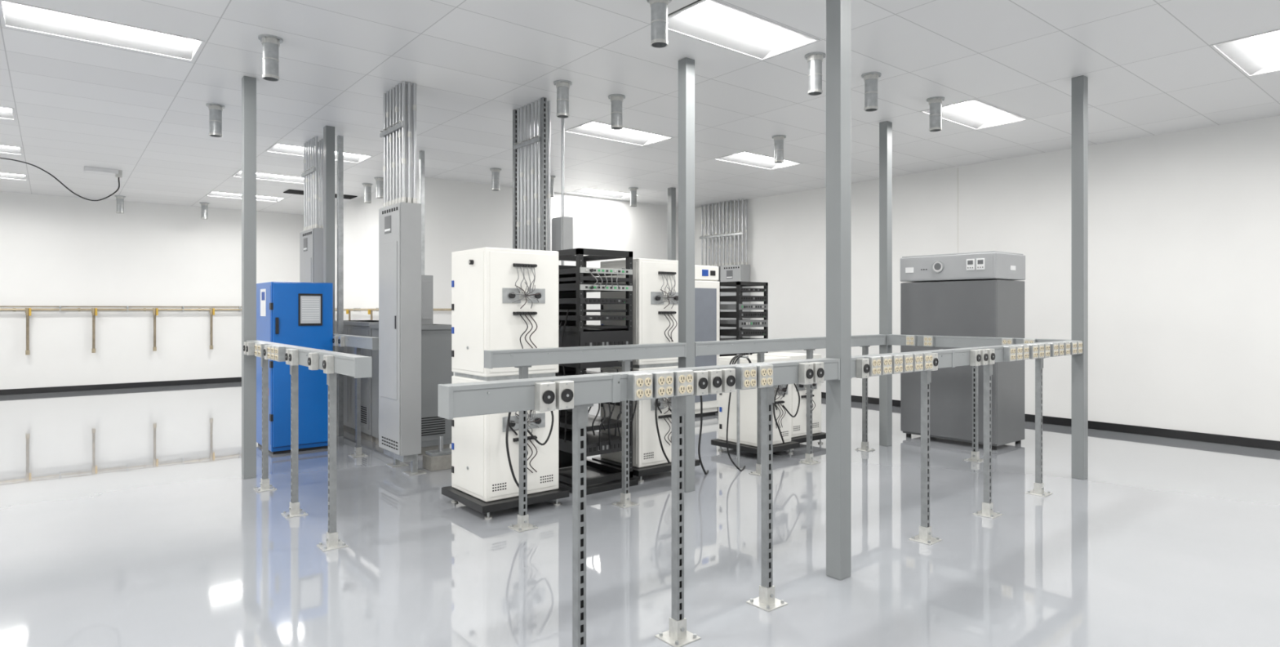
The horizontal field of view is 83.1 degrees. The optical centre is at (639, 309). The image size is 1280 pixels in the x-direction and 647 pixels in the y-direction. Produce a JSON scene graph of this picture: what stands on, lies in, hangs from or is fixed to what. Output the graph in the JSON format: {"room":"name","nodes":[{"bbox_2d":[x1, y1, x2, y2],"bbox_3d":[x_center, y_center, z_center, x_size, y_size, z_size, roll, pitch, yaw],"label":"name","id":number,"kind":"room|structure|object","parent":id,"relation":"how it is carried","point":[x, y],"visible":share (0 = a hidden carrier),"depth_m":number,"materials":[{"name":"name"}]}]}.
{"room":"equipment testing laboratory","nodes":[
{"label":"equipment testing laboratory","id":0,"kind":"room"},
{"bbox_2d":[0,191,303,389],"bbox_3d":[-10.532,-0.285,13.282,8.400,3.570,0.100,0,0,-39],"label":"wall","id":1,"kind":"structure","parent":0,"point":[55,251],"depth_m":13.81,"materials":[{"name":"paint"}]},
{"bbox_2d":[0,377,241,395],"bbox_3d":[-10.502,1.450,13.234,8.386,0.100,0.012,0,0,-39],"label":"baseboard","id":2,"kind":"structure","parent":1,"relation":"attached to","point":[165,383],"depth_m":13.69,"materials":[{"name":"black rubber"}]},
{"bbox_2d":[0,305,451,354],"bbox_3d":[-8.129,0.365,11.196,9.300,0.870,6.169,0,0,-39],"label":"gas pipe","id":3,"kind":"object","parent":1,"relation":"attached to","point":[28,310],"visible":0.64,"depth_m":13.39,"materials":[{"name":"gold metal"}]},
{"bbox_2d":[334,191,383,319],"bbox_3d":[-5.358,-0.285,13.653,0.100,3.570,6.050,0,0,-39],"label":"wall","id":4,"kind":"structure","parent":0,"point":[361,219],"depth_m":13.36,"materials":[{"name":"paint"}]},
{"bbox_2d":[416,175,678,375],"bbox_3d":[-1.226,-0.285,13.047,5.750,3.570,0.100,0,0,-39],"label":"wall","id":5,"kind":"structure","parent":0,"point":[460,215],"depth_m":12.11,"materials":[{"name":"paint"}]},
{"bbox_2d":[0,381,1279,646],"bbox_3d":[-1.680,1.550,6.945,14.350,0.100,21.100,0,0,-39],"label":"floor","id":6,"kind":"structure","parent":0,"point":[129,517],"depth_m":4.60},
{"bbox_2d":[241,75,256,479],"bbox_3d":[-3.497,-0.285,6.461,0.100,3.570,0.100,0,0,-39],"label":"support column","id":7,"kind":"structure","parent":6,"relation":"on","point":[248,83],"depth_m":6.42,"materials":[{"name":"grey metal"}]},
{"bbox_2d":[256,281,333,453],"bbox_3d":[-3.795,0.605,7.920,0.622,1.790,0.800,0,0,-39],"label":"tall cabinet","id":8,"kind":"object","parent":6,"relation":"on","point":[299,313],"visible":0.86,"depth_m":7.63,"materials":[{"name":"blue metal"}]},
{"bbox_2d":[243,339,371,551],"bbox_3d":[-2.520,0.885,5.264,0.174,1.230,2.958,0,0,-39],"label":"power outlet raceway","id":9,"kind":"object","parent":6,"relation":"on","point":[332,362],"visible":1,"depth_m":5.03,"materials":[{"name":"grey paint"}]},
{"bbox_2d":[299,227,323,282],"bbox_3d":[-3.967,0.265,8.862,0.262,2.470,0.640,0,0,-39],"label":"electrical panel","id":10,"kind":"object","parent":6,"relation":"on","point":[311,241],"visible":0.31,"depth_m":8.62,"materials":[{"name":"grey metal"}]},
{"bbox_2d":[301,136,323,231],"bbox_3d":[-3.988,-1.519,8.839,0.170,1.096,0.570,0,0,-39],"label":"bundle","id":11,"kind":"object","parent":10,"relation":"on","point":[313,173],"visible":0.69,"depth_m":8.76,"materials":[{"name":"metal"}]},
{"bbox_2d":[323,125,334,351],"bbox_3d":[-3.524,-0.285,8.192,0.100,3.570,0.100,0,0,-39],"label":"support column","id":12,"kind":"structure","parent":6,"relation":"on","point":[328,131],"depth_m":8.16,"materials":[{"name":"grey metal"}]},
{"bbox_2d":[337,135,343,435],"bbox_3d":[-3.579,-0.285,8.624,0.060,3.570,0.060,0,0,-39],"label":"strut","id":13,"kind":"object","parent":6,"relation":"on","point":[340,138],"visible":1,"depth_m":8.60,"materials":[{"name":"metal"}]},
{"bbox_2d":[332,333,378,457],"bbox_3d":[-3.015,0.885,7.548,0.164,1.229,1.490,0,0,-41],"label":"power outlet raceway","id":14,"kind":"object","parent":6,"relation":"on","point":[357,342],"visible":0.84,"depth_m":7.40,"materials":[{"name":"grey paint"}]},
{"bbox_2d":[334,320,378,441],"bbox_3d":[-3.331,0.820,8.922,0.560,1.360,1.590,0,0,-39],"label":"cabinet","id":15,"kind":"object","parent":6,"relation":"on","point":[356,327],"visible":0.31,"depth_m":8.49,"materials":[{"name":"metal"}]},
{"bbox_2d":[378,201,426,475],"bbox_3d":[-2.242,0.265,6.779,0.252,2.470,0.590,0,0,-39],"label":"electrical panel","id":16,"kind":"object","parent":6,"relation":"on","point":[399,223],"visible":1,"depth_m":6.59,"materials":[{"name":"grey metal"}]},
{"bbox_2d":[379,80,417,207],"bbox_3d":[-2.262,-1.519,6.762,0.170,1.096,0.550,0,0,-39],"label":"bundle","id":17,"kind":"object","parent":16,"relation":"on","point":[398,133],"visible":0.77,"depth_m":6.61,"materials":[{"name":"metal"}]},
{"bbox_2d":[369,275,453,454],"bbox_3d":[-2.496,0.570,7.893,0.560,1.860,1.040,0,0,-39],"label":"tall cabinet","id":18,"kind":"object","parent":6,"relation":"on","point":[436,339],"visible":0.41,"depth_m":7.55,"materials":[{"name":"metal"}]},
{"bbox_2d":[419,150,424,275],"bbox_3d":[-2.848,-0.285,9.437,0.055,3.570,0.055,0,0,-39],"label":"strut","id":19,"kind":"object","parent":6,"relation":"on","point":[421,153],"visible":0.45,"depth_m":9.41,"materials":[{"name":"metal"}]},
{"bbox_2d":[422,435,451,471],"bbox_3d":[-1.891,1.350,6.864,0.280,0.300,0.200,0,0,-39],"label":"box","id":20,"kind":"object","parent":6,"relation":"on","point":[439,459],"visible":0.81,"depth_m":6.79,"materials":[{"name":"concrete"}]},
{"bbox_2d":[441,246,568,519],"bbox_3d":[-1.023,0.525,5.565,0.730,1.950,0.772,0,0,-39],"label":"tall cabinet","id":21,"kind":"object","parent":6,"relation":"on","point":[502,298],"visible":0.73,"depth_m":5.36,"materials":[{"name":"metal"}]},
{"bbox_2d":[551,118,573,265],"bbox_3d":[-0.778,-0.283,7.227,0.135,3.567,0.200,0,0,-39],"label":"junction box","id":22,"kind":"object","parent":6,"relation":"on","point":[562,226],"visible":0.51,"depth_m":7.17,"materials":[{"name":"grey metal"}]},
{"bbox_2d":[484,342,686,532],"bbox_3d":[-0.332,0.885,5.373,1.788,1.229,0.150,0,0,-40],"label":"power outlet raceway","id":23,"kind":"object","parent":6,"relation":"on","point":[522,358],"visible":0.97,"depth_m":5.18,"materials":[{"name":"grey paint"}]},
{"bbox_2d":[555,248,638,494],"bbox_3d":[-0.513,0.500,6.303,0.628,2.000,0.870,0,0,-39],"label":"equipment rack","id":24,"kind":"object","parent":6,"relation":"on","point":[574,282],"visible":0.64,"depth_m":6.08,"materials":[{"name":"black metal"}]},
{"bbox_2d":[438,357,839,646],"bbox_3d":[0.194,0.885,3.306,2.298,1.230,0.174,0,0,-39],"label":"power outlet raceway","id":25,"kind":"object","parent":6,"relation":"on","point":[578,393],"visible":1,"depth_m":3.14,"materials":[{"name":"grey paint"}]},
{"bbox_2d":[591,257,708,481],"bbox_3d":[0.108,0.531,6.691,0.786,1.962,0.810,0,0,-39],"label":"tall cabinet","id":26,"kind":"object","parent":6,"relation":"on","point":[655,281],"visible":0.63,"depth_m":6.43,"materials":[{"name":"metal"}]},
{"bbox_2d":[667,186,675,260],"bbox_3d":[0.540,-0.285,12.292,0.100,3.570,0.100,0,0,-39],"label":"support column","id":27,"kind":"structure","parent":6,"relation":"on","point":[671,191],"depth_m":12.26,"materials":[{"name":"grey metal"}]},
{"bbox_2d":[678,57,694,492],"bbox_3d":[0.386,-0.285,5.995,0.100,3.570,0.100,0,0,-39],"label":"support column","id":28,"kind":"structure","parent":6,"relation":"on","point":[686,65],"depth_m":5.95,"materials":[{"name":"grey metal"}]},
{"bbox_2d":[694,264,719,417],"bbox_3d":[0.675,0.440,10.334,0.640,2.120,0.770,0,0,-39],"label":"tall cabinet","id":29,"kind":"object","parent":6,"relation":"on","point":[706,277],"visible":0.3,"depth_m":10.11,"materials":[{"name":"white metal"}]},
{"bbox_2d":[717,265,719,337],"bbox_3d":[1.396,0.330,14.147,0.252,2.340,0.560,0,0,-39],"label":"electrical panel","id":30,"kind":"object","parent":6,"relation":"on","point":[718,280],"visible":0.02,"depth_m":13.89,"materials":[{"name":"grey metal"}]},
{"bbox_2d":[720,264,750,337],"bbox_3d":[1.790,0.330,13.662,0.252,2.340,0.550,0,0,-39],"label":"electrical panel","id":31,"kind":"object","parent":6,"relation":"on","point":[731,273],"visible":0.29,"depth_m":13.53,"materials":[{"name":"grey metal"}]},
{"bbox_2d":[699,198,747,266],"bbox_3d":[1.602,-1.454,13.915,0.170,1.226,1.160,0,0,-39],"label":"bundle","id":32,"kind":"object","parent":31,"relation":"attached to","point":[731,233],"visible":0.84,"depth_m":13.84,"materials":[{"name":"metal"}]},
{"bbox_2d":[726,354,751,471],"bbox_3d":[0.928,0.965,6.730,0.347,1.089,0.137,0,0,-39],"label":"coiled cable","id":33,"kind":"object","parent":6,"relation":"on","point":[737,357],"visible":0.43,"depth_m":6.78,"materials":[{"name":"rubber"}]},
{"bbox_2d":[715,280,768,412],"bbox_3d":[1.462,0.550,10.626,0.670,1.900,0.650,0,0,-39],"label":"equipment rack","id":34,"kind":"object","parent":6,"relation":"on","point":[739,322],"visible":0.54,"depth_m":10.43,"materials":[{"name":"black metal"}]},
{"bbox_2d":[711,354,799,453],"bbox_3d":[1.234,1.000,7.592,0.610,1.000,0.772,0,0,-39],"label":"base cabinet","id":35,"kind":"object","parent":6,"relation":"on","point":[782,415],"visible":0.62,"depth_m":7.44,"materials":[{"name":"metal"}]},
{"bbox_2d":[751,351,826,448],"bbox_3d":[1.661,1.000,8.153,0.660,1.000,0.678,0,0,-39],"label":"base cabinet","id":36,"kind":"object","parent":6,"relation":"on","point":[798,423],"visible":0.29,"depth_m":7.93,"materials":[{"name":"metal"}]},
{"bbox_2d":[694,333,886,475],"bbox_3d":[1.552,0.885,6.994,2.959,1.229,0.150,0,0,-41],"label":"power outlet raceway","id":37,"kind":"object","parent":6,"relation":"on","point":[760,346],"visible":0.84,"depth_m":6.83,"materials":[{"name":"grey paint"}]},
{"bbox_2d":[826,0,851,579],"bbox_3d":[1.119,-0.285,4.072,0.100,3.570,0.100,0,0,-39],"label":"support column","id":38,"kind":"structure","parent":6,"relation":"on","point":[838,12],"depth_m":4.04,"materials":[{"name":"grey metal"}]},
{"bbox_2d":[879,120,892,445],"bbox_3d":[2.718,-0.285,7.993,0.100,3.570,0.100,0,0,-39],"label":"support column","id":39,"kind":"structure","parent":6,"relation":"on","point":[885,127],"depth_m":7.96,"materials":[{"name":"grey metal"}]},
{"bbox_2d":[900,250,1025,449],"bbox_3d":[3.688,0.438,8.300,0.748,2.125,1.126,0,0,-39],"label":"laboratory incubator","id":40,"kind":"object","parent":6,"relation":"on","point":[976,293],"visible":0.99,"depth_m":8.00,"materials":[{"name":"grey metal"}]},
{"bbox_2d":[851,339,1082,544],"bbox_3d":[2.522,0.884,5.254,3.567,1.227,0.178,0,0,-40],"label":"power outlet raceway","id":41,"kind":"object","parent":6,"relation":"on","point":[866,366],"visible":1,"depth_m":5.01,"materials":[{"name":"grey paint"}]},
{"bbox_2d":[886,333,1068,462],"bbox_3d":[3.312,0.885,7.213,0.174,1.229,1.848,0,0,-39],"label":"power outlet raceway","id":42,"kind":"object","parent":6,"relation":"on","point":[891,339],"visible":0.73,"depth_m":7.19,"materials":[{"name":"grey paint"}]},
{"bbox_2d":[1071,75,1088,479],"bbox_3d":[3.923,-0.285,6.447,0.100,3.570,0.100,0,0,-39],"label":"support column","id":43,"kind":"structure","parent":6,"relation":"on","point":[1080,83],"depth_m":6.41,"materials":[{"name":"grey metal"}]},
{"bbox_3d":[-1.054,0.500,7.306,0.262,2.000,0.610,0,0,-39],"label":"electrical panel","id":44,"kind":"object","parent":6,"relation":"on","visible":0},
{"bbox_2d":[512,97,551,250],"bbox_3d":[-1.087,-1.284,7.298,0.170,1.566,0.601,0,0,-39],"label":"bundle","id":45,"kind":"object","parent":44,"relation":"on","point":[535,144],"visible":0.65,"depth_m":7.22,"materials":[{"name":"metal"}]},
{"bbox_2d":[0,0,1279,214],"bbox_3d":[-1.680,-2.170,6.945,14.350,0.200,21.100,0,0,-39],"label":"ceiling","id":46,"kind":"structure","parent":0,"point":[1151,67],"depth_m":6.77,"materials":[{"name":"tile"}]},
{"bbox_2d":[0,106,16,119],"bbox_3d":[-7.091,-2.118,7.285,1.196,0.104,0.586,0,0,-39],"label":"ceiling light troffer","id":47,"kind":"object","parent":46,"relation":"in","point":[6,113],"depth_m":7.75,"materials":[{"name":"white plastic"}]},
{"bbox_2d":[0,144,22,155],"bbox_3d":[-8.528,-2.118,9.054,1.196,0.104,0.586,0,0,-39],"label":"ceiling light troffer","id":48,"kind":"object","parent":46,"relation":"in","point":[3,148],"depth_m":9.49,"materials":[{"name":"white plastic"}]},
{"bbox_2d":[0,172,27,180],"bbox_3d":[-10.073,-2.118,10.956,1.196,0.104,0.586,0,0,-39],"label":"ceiling light troffer","id":49,"kind":"object","parent":46,"relation":"in","point":[6,175],"depth_m":11.37,"materials":[{"name":"white plastic"}]},
{"bbox_2d":[0,157,122,200],"bbox_3d":[-8.518,-1.823,9.866,0.289,0.495,2.441,0,0,38],"label":"power cable","id":50,"kind":"object","parent":46,"relation":"hanging from","point":[118,173],"visible":1,"depth_m":10.55,"materials":[{"name":"grey rubber"}]},
{"bbox_2d":[0,0,204,61],"bbox_3d":[-4.000,-2.118,5.415,1.196,0.104,0.586,0,0,-39],"label":"ceiling light troffer","id":51,"kind":"object","parent":46,"relation":"in","point":[14,15],"depth_m":5.45,"materials":[{"name":"white plastic"}]},
{"bbox_2d":[114,195,125,213],"bbox_3d":[-9.477,-1.915,13.173,0.170,0.310,0.170,0,0,-39],"label":"pipe stub","id":52,"kind":"object","parent":46,"relation":"hanging from","point":[120,198],"depth_m":13.13,"materials":[{"name":"silver metal"}]},
{"bbox_2d":[199,202,209,218],"bbox_3d":[-8.445,-1.915,14.011,0.170,0.310,0.170,0,0,-39],"label":"pipe stub","id":53,"kind":"object","parent":46,"relation":"hanging from","point":[204,211],"depth_m":13.96,"materials":[{"name":"silver metal"}]},
{"bbox_2d":[205,102,225,137],"bbox_3d":[-4.303,-1.915,7.327,0.170,0.310,0.170,0,0,-39],"label":"pipe stub","id":54,"kind":"object","parent":46,"relation":"hanging from","point":[215,109],"depth_m":7.28,"materials":[{"name":"silver metal"}]},
{"bbox_2d":[205,191,285,201],"bbox_3d":[-7.232,-2.118,13.264,1.196,0.104,0.586,0,0,-39],"label":"ceiling light troffer","id":55,"kind":"object","parent":46,"relation":"in","point":[211,193],"depth_m":13.33,"materials":[{"name":"white plastic"}]},
{"bbox_2d":[231,170,303,183],"bbox_3d":[-5.687,-2.118,11.362,1.196,0.104,0.586,0,0,-39],"label":"ceiling light troffer","id":56,"kind":"object","parent":46,"relation":"in","point":[260,175],"depth_m":11.48,"materials":[{"name":"white plastic"}]},
{"bbox_2d":[257,34,283,81],"bbox_3d":[-2.820,-1.915,5.517,0.170,0.310,0.170,0,0,-39],"label":"pipe stub","id":57,"kind":"object","parent":46,"relation":"hanging from","point":[271,43],"depth_m":5.47,"materials":[{"name":"grey metal"}]},
{"bbox_2d":[265,142,373,163],"bbox_3d":[-4.250,-2.118,9.593,1.196,0.104,0.586,0,0,-39],"label":"ceiling light troffer","id":58,"kind":"object","parent":46,"relation":"in","point":[277,148],"depth_m":9.59,"materials":[{"name":"white plastic"}]},
{"bbox_2d":[283,189,357,199],"bbox_3d":[-5.716,-2.060,12.943,1.150,0.017,0.400,0,0,-39],"label":"ceiling vent grille","id":59,"kind":"object","parent":46,"relation":"in","point":[289,191],"depth_m":12.77,"materials":[{"name":"black metal"}]},
{"bbox_2d":[362,182,373,203],"bbox_3d":[-4.484,-1.915,11.895,0.170,0.310,0.170,0,0,-39],"label":"pipe stub","id":60,"kind":"object","parent":46,"relation":"hanging from","point":[367,186],"depth_m":11.85,"materials":[{"name":"silver metal"}]},
{"bbox_2d":[373,177,383,198],"bbox_3d":[-4.091,-1.915,11.364,0.170,0.310,0.170,0,0,-39],"label":"pipe stub","id":61,"kind":"object","parent":46,"relation":"hanging from","point":[380,180],"depth_m":11.32,"materials":[{"name":"silver metal"}]},
{"bbox_2d":[489,168,501,190],"bbox_3d":[-2.126,-1.915,10.642,0.170,0.310,0.170,0,0,-39],"label":"pipe stub","id":62,"kind":"object","parent":46,"relation":"hanging from","point":[495,171],"depth_m":10.59,"materials":[{"name":"silver metal"}]},
{"bbox_2d":[550,175,555,196],"bbox_3d":[-1.396,-1.915,11.234,0.170,0.310,0.170,0,0,-39],"label":"pipe stub","id":63,"kind":"object","parent":46,"relation":"hanging from","point":[552,177],"depth_m":11.19,"materials":[{"name":"silver metal"}]},
{"bbox_2d":[553,80,572,118],"bbox_3d":[-0.704,-1.915,6.592,0.170,0.310,0.170,0,0,-39],"label":"pipe stub","id":64,"kind":"object","parent":46,"relation":"hanging from","point":[562,86],"depth_m":6.54,"materials":[{"name":"grey metal"}]},
{"bbox_2d":[567,187,640,199],"bbox_3d":[-0.639,-2.118,12.887,1.196,0.104,0.586,0,0,-39],"label":"ceiling light troffer","id":65,"kind":"object","parent":46,"relation":"in","point":[588,191],"depth_m":13.01,"materials":[{"name":"white plastic"}]},
{"bbox_2d":[608,93,625,129],"bbox_3d":[-0.226,-1.915,7.019,0.170,0.310,0.170,0,0,-39],"label":"pipe stub","id":66,"kind":"object","parent":46,"relation":"hanging from","point":[616,100],"depth_m":6.97,"materials":[{"name":"grey metal"}]},
{"bbox_2d":[564,120,673,146],"bbox_3d":[-0.244,-2.118,8.531,1.196,0.104,0.586,0,0,-39],"label":"ceiling light troffer","id":67,"kind":"object","parent":46,"relation":"in","point":[593,128],"depth_m":8.64,"materials":[{"name":"white plastic"}]},
{"bbox_2d":[628,186,638,206],"bbox_3d":[-0.113,-1.915,12.303,0.170,0.310,0.170,0,0,-39],"label":"pipe stub","id":68,"kind":"object","parent":46,"relation":"hanging from","point":[633,190],"depth_m":12.25,"materials":[{"name":"silver metal"}]},
{"bbox_2d":[646,0,671,48],"bbox_3d":[0.128,-1.915,4.807,0.170,0.310,0.170,0,0,-39],"label":"pipe stub","id":69,"kind":"object","parent":46,"relation":"hanging from","point":[659,8],"depth_m":4.76,"materials":[{"name":"grey metal"}]},
{"bbox_2d":[667,0,820,60],"bbox_3d":[0.733,-2.118,5.394,1.196,0.104,0.586,0,0,-39],"label":"ceiling light troffer","id":70,"kind":"object","parent":46,"relation":"in","point":[713,22],"depth_m":5.44,"materials":[{"name":"white plastic"}]},
{"bbox_2d":[712,151,801,169],"bbox_3d":[1.650,-2.118,10.069,1.196,0.104,0.586,0,0,-39],"label":"ceiling light troffer","id":71,"kind":"object","parent":46,"relation":"in","point":[747,158],"depth_m":10.17,"materials":[{"name":"white plastic"}]},
{"bbox_2d":[771,134,786,163],"bbox_3d":[1.662,-1.915,8.643,0.170,0.310,0.170,0,0,-39],"label":"pipe stub","id":72,"kind":"object","parent":46,"relation":"hanging from","point":[779,140],"depth_m":8.59,"materials":[{"name":"silver metal"}]},
{"bbox_2d":[804,51,826,95],"bbox_3d":[1.427,-1.915,5.888,0.170,0.310,0.170,0,0,-39],"label":"pipe stub","id":73,"kind":"object","parent":46,"relation":"hanging from","point":[815,60],"depth_m":5.84,"materials":[{"name":"grey metal"}]},
{"bbox_2d":[861,71,881,111],"bbox_3d":[2.039,-1.915,6.372,0.170,0.310,0.170,0,0,-39],"label":"pipe stub","id":74,"kind":"object","parent":46,"relation":"hanging from","point":[870,78],"depth_m":6.33,"materials":[{"name":"grey metal"}]},
{"bbox_2d":[926,96,944,131],"bbox_3d":[2.903,-1.915,7.100,0.170,0.310,0.170,0,0,-39],"label":"pipe stub","id":75,"kind":"object","parent":46,"relation":"hanging from","point":[935,103],"depth_m":7.05,"materials":[{"name":"grey metal"}]},
{"bbox_2d":[920,98,1028,129],"bbox_3d":[3.573,-2.118,7.702,1.196,0.104,0.586,0,0,-39],"label":"ceiling light troffer","id":76,"kind":"object","parent":46,"relation":"in","point":[975,113],"depth_m":7.82,"materials":[{"name":"white plastic"}]},
{"bbox_2d":[1209,29,1279,76],"bbox_3d":[5.112,-2.118,5.808,1.196,0.104,0.586,0,0,-39],"label":"ceiling light troffer","id":77,"kind":"object","parent":46,"relation":"in","point":[1257,54],"depth_m":5.91,"materials":[{"name":"white plastic"}]},
{"bbox_2d":[694,115,1279,440],"bbox_3d":[5.757,-0.285,9.090,0.100,3.570,15.050,0,0,-39],"label":"wall","id":78,"kind":"structure","parent":0,"point":[1184,226],"depth_m":8.87,"materials":[{"name":"paint"}]},
{"bbox_2d":[957,167,958,253],"bbox_3d":[4.594,-0.325,10.439,0.004,3.450,0.012,0,0,-39],"label":"trim","id":79,"kind":"structure","parent":78,"relation":"attached to","point":[957,167],"depth_m":10.44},
{"bbox_2d":[821,391,1279,450],"bbox_3d":[5.707,1.450,9.062,0.012,0.100,14.830,0,0,-39],"label":"baseboard","id":80,"kind":"structure","parent":78,"relation":"attached to","point":[1174,433],"depth_m":8.55,"materials":[{"name":"black rubber"}]}
]}

